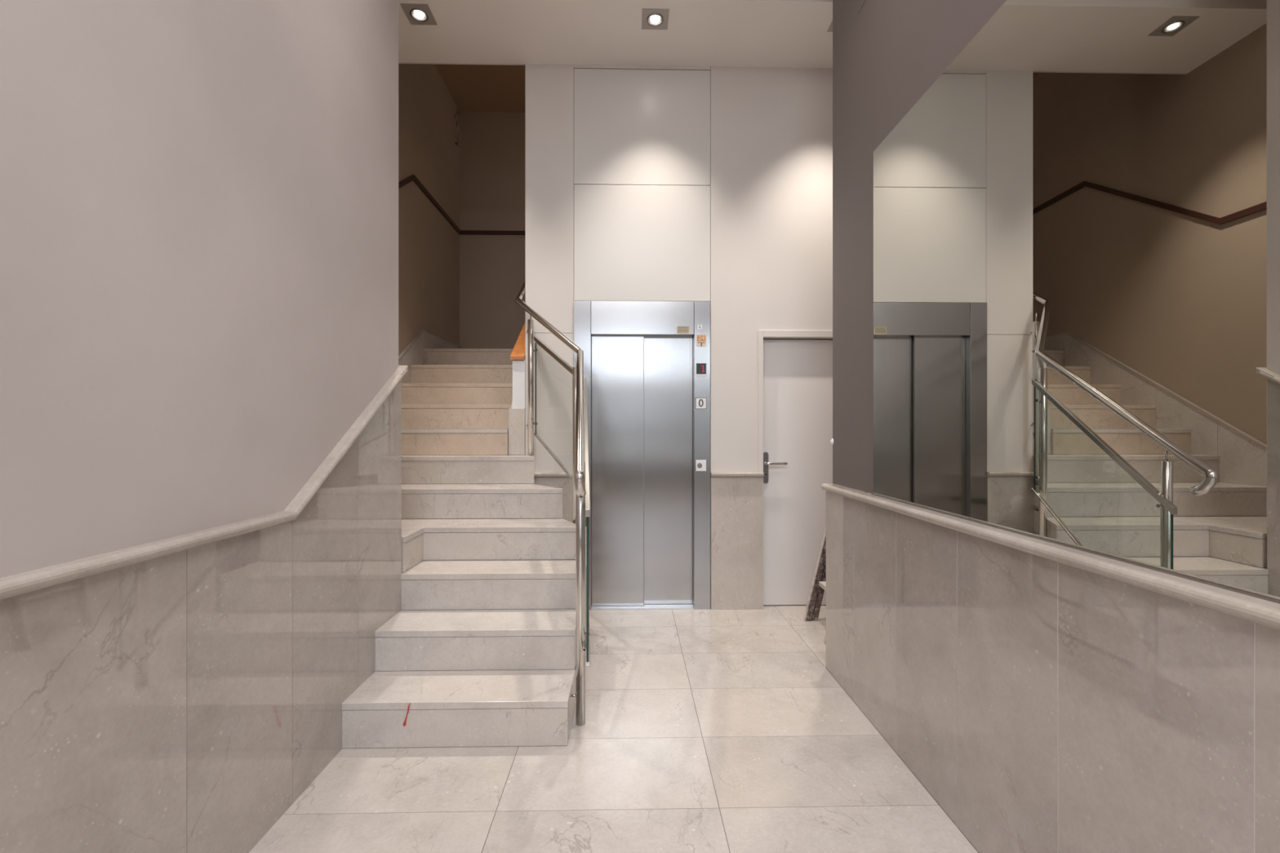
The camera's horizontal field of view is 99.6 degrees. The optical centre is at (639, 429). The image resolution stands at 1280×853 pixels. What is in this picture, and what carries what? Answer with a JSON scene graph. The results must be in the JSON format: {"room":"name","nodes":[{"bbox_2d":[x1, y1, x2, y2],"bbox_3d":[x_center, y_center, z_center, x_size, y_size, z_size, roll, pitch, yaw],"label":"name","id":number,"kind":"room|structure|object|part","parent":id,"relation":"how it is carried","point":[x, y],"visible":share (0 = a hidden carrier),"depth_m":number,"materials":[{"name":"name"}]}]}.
{"room":"lobby","nodes":[
{"label":"lobby","id":0,"kind":"room"},
{"bbox_2d":[0,0,398,577],"bbox_3d":[-1.560,-0.820,-0.698,0.727,4.280,7.068,0,0,-1],"label":"wall","id":1,"kind":"structure","parent":0,"point":[199,198],"depth_m":1.47,"materials":[{"name":"beige paint"}]},
{"bbox_2d":[0,379,401,852],"bbox_3d":[-1.183,0.521,-0.702,0.025,1.597,7.044,0,0,-1],"label":"wainscot","id":2,"kind":"structure","parent":1,"relation":"attached to","point":[184,701],"depth_m":1.50,"materials":[{"name":"stone"}]},
{"bbox_2d":[0,369,407,599],"bbox_3d":[-1.173,-0.002,-0.693,0.047,0.643,7.062,0,0,-1],"label":"trim","id":3,"kind":"structure","parent":1,"relation":"attached to","point":[13,585],"depth_m":1.44,"materials":[{"name":"stone"}]},
{"bbox_2d":[393,365,408,377],"bbox_3d":[-1.271,-0.295,2.817,0.093,0.086,0.085,0,0,-1],"label":"trim","id":4,"kind":"structure","parent":1,"relation":"attached to","point":[401,369],"depth_m":2.82,"materials":[{"name":"stone"}]},
{"bbox_2d":[398,63,459,355],"bbox_3d":[-2.066,-1.157,4.425,0.084,4.955,3.733,0,0,-1],"label":"wall","id":5,"kind":"structure","parent":0,"point":[428,116],"depth_m":5.16,"materials":[{"name":"taupe paint"}]},
{"bbox_2d":[398,330,461,383],"bbox_3d":[-2.020,0.097,4.512,0.020,2.050,3.362,0,0,-1],"label":"baseboard","id":6,"kind":"structure","parent":5,"relation":"attached to","point":[415,355],"depth_m":4.96,"materials":[{"name":"stone"}]},
{"bbox_2d":[398,174,461,235],"bbox_3d":[-2.021,-1.863,4.511,0.018,0.829,3.363,0,0,-1],"label":"trim","id":7,"kind":"structure","parent":5,"relation":"attached to","point":[410,179],"depth_m":5.19,"materials":[{"name":"brown wood"}]},
{"bbox_2d":[398,328,462,361],"bbox_3d":[-2.017,-0.220,4.511,0.026,1.444,3.363,0,0,-1],"label":"trim","id":8,"kind":"structure","parent":5,"relation":"attached to","point":[421,331],"depth_m":4.89,"materials":[{"name":"stone"}]},
{"bbox_2d":[434,64,525,112],"bbox_3d":[-0.599,-3.685,5.140,2.987,0.100,2.363,0,0,-1],"label":"ceiling","id":9,"kind":"structure","parent":0,"point":[472,87],"depth_m":5.73,"materials":[{"name":"paint"}]},
{"bbox_2d":[459,111,525,348],"bbox_3d":[-0.636,-1.157,6.261,3.017,4.955,0.080,0,0,-1],"label":"wall","id":10,"kind":"structure","parent":0,"point":[492,144],"depth_m":6.20,"materials":[{"name":"paint"}]},
{"bbox_2d":[460,230,525,235],"bbox_3d":[-0.592,-2.250,6.213,2.909,0.044,0.018,0,0,-1],"label":"trim","id":11,"kind":"structure","parent":10,"relation":"attached to","point":[462,232],"depth_m":6.18,"materials":[{"name":"brown wood"}]},
{"bbox_2d":[248,604,978,852],"bbox_3d":[0.522,1.360,-0.099,3.660,0.080,8.380,0,0,-1],"label":"floor","id":12,"kind":"structure","parent":0,"point":[704,731],"depth_m":2.06,"materials":[{"name":"tile"}]},
{"bbox_2d":[342,348,575,747],"bbox_3d":[-0.558,0.280,4.232,2.922,2.079,3.977,0,0,-1],"label":"staircase","id":13,"kind":"structure","parent":12,"relation":"on","point":[479,650],"depth_m":2.83,"materials":[{"name":"stone"}]},
{"bbox_2d":[508,320,525,454],"bbox_3d":[-0.909,-0.530,4.477,0.118,1.428,1.110,0,0,-1],"label":"parapet","id":14,"kind":"object","parent":13,"relation":"on","point":[517,413],"visible":0.59,"depth_m":3.94,"materials":[{"name":"white paint"}]},
{"bbox_2d":[515,280,590,725],"bbox_3d":[-0.610,-0.169,3.589,0.368,2.978,2.851,0,0,-18],"label":"balustrade","id":15,"kind":"object","parent":13,"relation":"on","point":[580,477],"visible":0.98,"depth_m":2.52,"materials":[{"name":"metal"}]},
{"bbox_3d":[-0.775,-0.297,3.844,0.043,0.965,0.043,0,0,-1],"label":"post","id":16,"kind":"part","parent":15,"relation":"part of","materials":[{"name":"metal"}]},
{"bbox_3d":[-0.565,-0.158,3.562,0.010,0.955,0.592,0,0,-34],"label":"glass panel","id":17,"kind":"part","parent":15,"relation":"part of","materials":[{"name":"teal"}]},
{"bbox_3d":[-0.619,-0.685,3.586,0.357,1.946,2.854,0,0,-17],"label":"handrail","id":18,"kind":"part","parent":15,"relation":"part of","materials":[{"name":"metal"}]},
{"bbox_3d":[-0.390,0.320,3.305,0.043,1.400,0.043,0,0,-1],"label":"post","id":19,"kind":"part","parent":15,"relation":"part of","materials":[{"name":"metal"}]},
{"bbox_3d":[-0.267,0.733,2.430,0.043,1.175,0.043,0,0,-1],"label":"post","id":20,"kind":"part","parent":15,"relation":"part of","materials":[{"name":"metal"}]},
{"bbox_3d":[-0.285,0.366,2.840,0.010,1.317,0.944,0,0,-7],"label":"glass panel","id":21,"kind":"part","parent":15,"relation":"part of","materials":[{"name":"teal"}]},
{"bbox_2d":[803,526,826,644],"bbox_3d":[1.509,0.569,3.549,0.751,1.502,0.435,0,0,-1],"label":"stepladder","id":22,"kind":"object","parent":12,"relation":"on","point":[818,587],"visible":0.09,"depth_m":3.73,"materials":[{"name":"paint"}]},
{"bbox_3d":[1.351,0.580,3.741,0.427,1.480,0.026,0,0,-1],"label":"rail","id":23,"kind":"part","parent":22,"relation":"part of","materials":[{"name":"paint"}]},
{"bbox_2d":[398,62,832,608],"bbox_3d":[0.089,-1.157,4.512,4.337,4.955,1.082,0,0,-1],"label":"wall","id":24,"kind":"structure","parent":0,"point":[644,183],"depth_m":3.98,"materials":[{"name":"white paint"}]},
{"bbox_2d":[533,477,573,522],"bbox_3d":[-0.662,0.834,3.947,0.352,0.972,0.020,0,0,-1],"label":"baseboard","id":25,"kind":"structure","parent":24,"relation":"attached to","point":[566,484],"depth_m":3.94,"materials":[{"name":"stone"}]},
{"bbox_2d":[533,472,573,477],"bbox_3d":[-0.661,0.331,3.936,0.354,0.034,0.042,0,0,-1],"label":"trim","id":26,"kind":"structure","parent":24,"relation":"attached to","point":[535,474],"depth_m":3.92,"materials":[{"name":"stone"}]},
{"bbox_2d":[573,300,710,610],"bbox_3d":[0.015,0.190,4.024,1.000,2.260,0.145,0,0,-1],"label":"elevator","id":27,"kind":"object","parent":24,"relation":"attached to","point":[646,364],"visible":0.99,"depth_m":4.01,"materials":[{"name":"metal"}]},
{"bbox_3d":[-0.166,0.299,4.025,0.387,2.018,0.025,0,0,-1],"label":"door","id":28,"kind":"part","parent":27,"relation":"part of","materials":[{"name":"metal"}]},
{"bbox_3d":[0.018,1.314,4.017,0.755,0.011,0.119,0,0,-1],"label":"sill","id":29,"kind":"part","parent":27,"relation":"part of","materials":[{"name":"metal"}]},
{"bbox_3d":[0.199,0.299,4.064,0.393,2.018,0.022,0,0,-1],"label":"door","id":30,"kind":"part","parent":27,"relation":"part of","materials":[{"name":"metal"}]},
{"bbox_2d":[677,326,688,331],"bbox_3d":[0.317,-0.732,3.964,0.082,0.042,0.001,0,0,-1],"label":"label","id":31,"kind":"object","parent":27,"relation":"attached to","point":[679,328],"depth_m":3.96,"materials":[{"name":"gold"}]},
{"bbox_3d":[0.447,-0.191,3.966,0.075,0.076,0.001,0,0,-1],"label":"plate","id":32,"kind":"part","parent":27,"relation":"part of","materials":[{"name":"white plastic"}]},
{"bbox_3d":[0.017,-2.218,3.979,1.001,0.844,0.020,0,0,-1],"label":"panel","id":33,"kind":"part","parent":24,"relation":"part of","materials":[{"name":"white paint"}]},
{"bbox_3d":[0.017,-1.368,3.979,1.001,0.849,0.020,0,0,-1],"label":"panel","id":34,"kind":"part","parent":24,"relation":"part of","materials":[{"name":"white paint"}]},
{"bbox_2d":[711,476,762,609],"bbox_3d":[0.711,0.834,3.975,0.380,0.972,0.020,0,0,-1],"label":"wainscot","id":35,"kind":"structure","parent":24,"relation":"attached to","point":[736,502],"depth_m":3.97,"materials":[{"name":"stone"}]},
{"bbox_2d":[710,471,764,476],"bbox_3d":[0.712,0.331,3.964,0.385,0.034,0.042,0,0,-1],"label":"trim","id":36,"kind":"structure","parent":24,"relation":"attached to","point":[712,473],"depth_m":3.95,"materials":[{"name":"stone"}]},
{"bbox_2d":[758,330,832,608],"bbox_3d":[1.294,0.295,4.051,0.848,2.049,0.132,0,0,-1],"label":"door","id":37,"kind":"structure","parent":24,"relation":"in","point":[795,367],"depth_m":4.05,"materials":[{"name":"paint"}]},
{"bbox_3d":[0.938,0.285,4.040,0.042,0.236,0.009,0,0,-1],"label":"handle plate","id":38,"kind":"part","parent":37,"relation":"part of","materials":[{"name":"silver metal"}]},
{"bbox_3d":[1.008,0.253,4.013,0.157,0.019,0.051,0,0,-1],"label":"lever","id":39,"kind":"part","parent":37,"relation":"part of","materials":[{"name":"silver metal"}]},
{"bbox_2d":[398,0,832,68],"bbox_3d":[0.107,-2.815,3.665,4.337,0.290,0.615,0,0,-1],"label":"ceiling","id":40,"kind":"structure","parent":0,"point":[768,33],"depth_m":3.65,"materials":[{"name":"paint"}]},
{"bbox_2d":[400,3,437,25],"bbox_3d":[-1.420,-2.664,3.480,0.172,0.012,0.172,0,0,-1],"label":"recessed light","id":41,"kind":"object","parent":40,"relation":"in","point":[415,14],"visible":1,"depth_m":3.47,"materials":[{"name":"silver metal"}]},
{"bbox_2d":[641,8,669,30],"bbox_3d":[0.098,-2.664,3.521,0.172,0.012,0.172,0,0,-1],"label":"recessed light","id":42,"kind":"object","parent":40,"relation":"in","point":[651,19],"visible":1,"depth_m":3.51,"materials":[{"name":"silver metal"}]},
{"bbox_2d":[826,20,832,31],"bbox_3d":[1.342,-2.664,3.543,0.172,0.012,0.172,0,0,-1],"label":"recessed light","id":43,"kind":"object","parent":40,"relation":"in","point":[830,28],"visible":0.02,"depth_m":3.59,"materials":[{"name":"silver metal"}]},
{"bbox_2d":[830,0,1006,493],"bbox_3d":[1.748,-0.820,-0.559,1.228,4.280,7.210,0,0,-1],"label":"wall","id":44,"kind":"structure","parent":0,"point":[886,54],"depth_m":2.63,"materials":[{"name":"beige paint"}]},
{"bbox_2d":[821,483,1279,631],"bbox_3d":[1.115,0.318,-0.582,0.070,0.034,7.190,0,0,-1],"label":"trim","id":45,"kind":"structure","parent":44,"relation":"attached to","point":[1266,613],"depth_m":1.22,"materials":[{"name":"stone"}]},
{"bbox_2d":[826,490,1279,852],"bbox_3d":[1.126,0.828,-0.590,0.048,0.985,7.174,0,0,-1],"label":"wainscot","id":46,"kind":"structure","parent":44,"relation":"attached to","point":[1044,705],"depth_m":1.40,"materials":[{"name":"stone"}]},
{"bbox_2d":[872,0,1279,604],"bbox_3d":[1.111,-0.489,0.959,0.015,1.582,3.072,0,0,-1],"label":"wall mirror","id":47,"kind":"object","parent":44,"relation":"attached to","point":[1077,222],"visible":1,"depth_m":1.29,"materials":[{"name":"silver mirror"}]}
]}

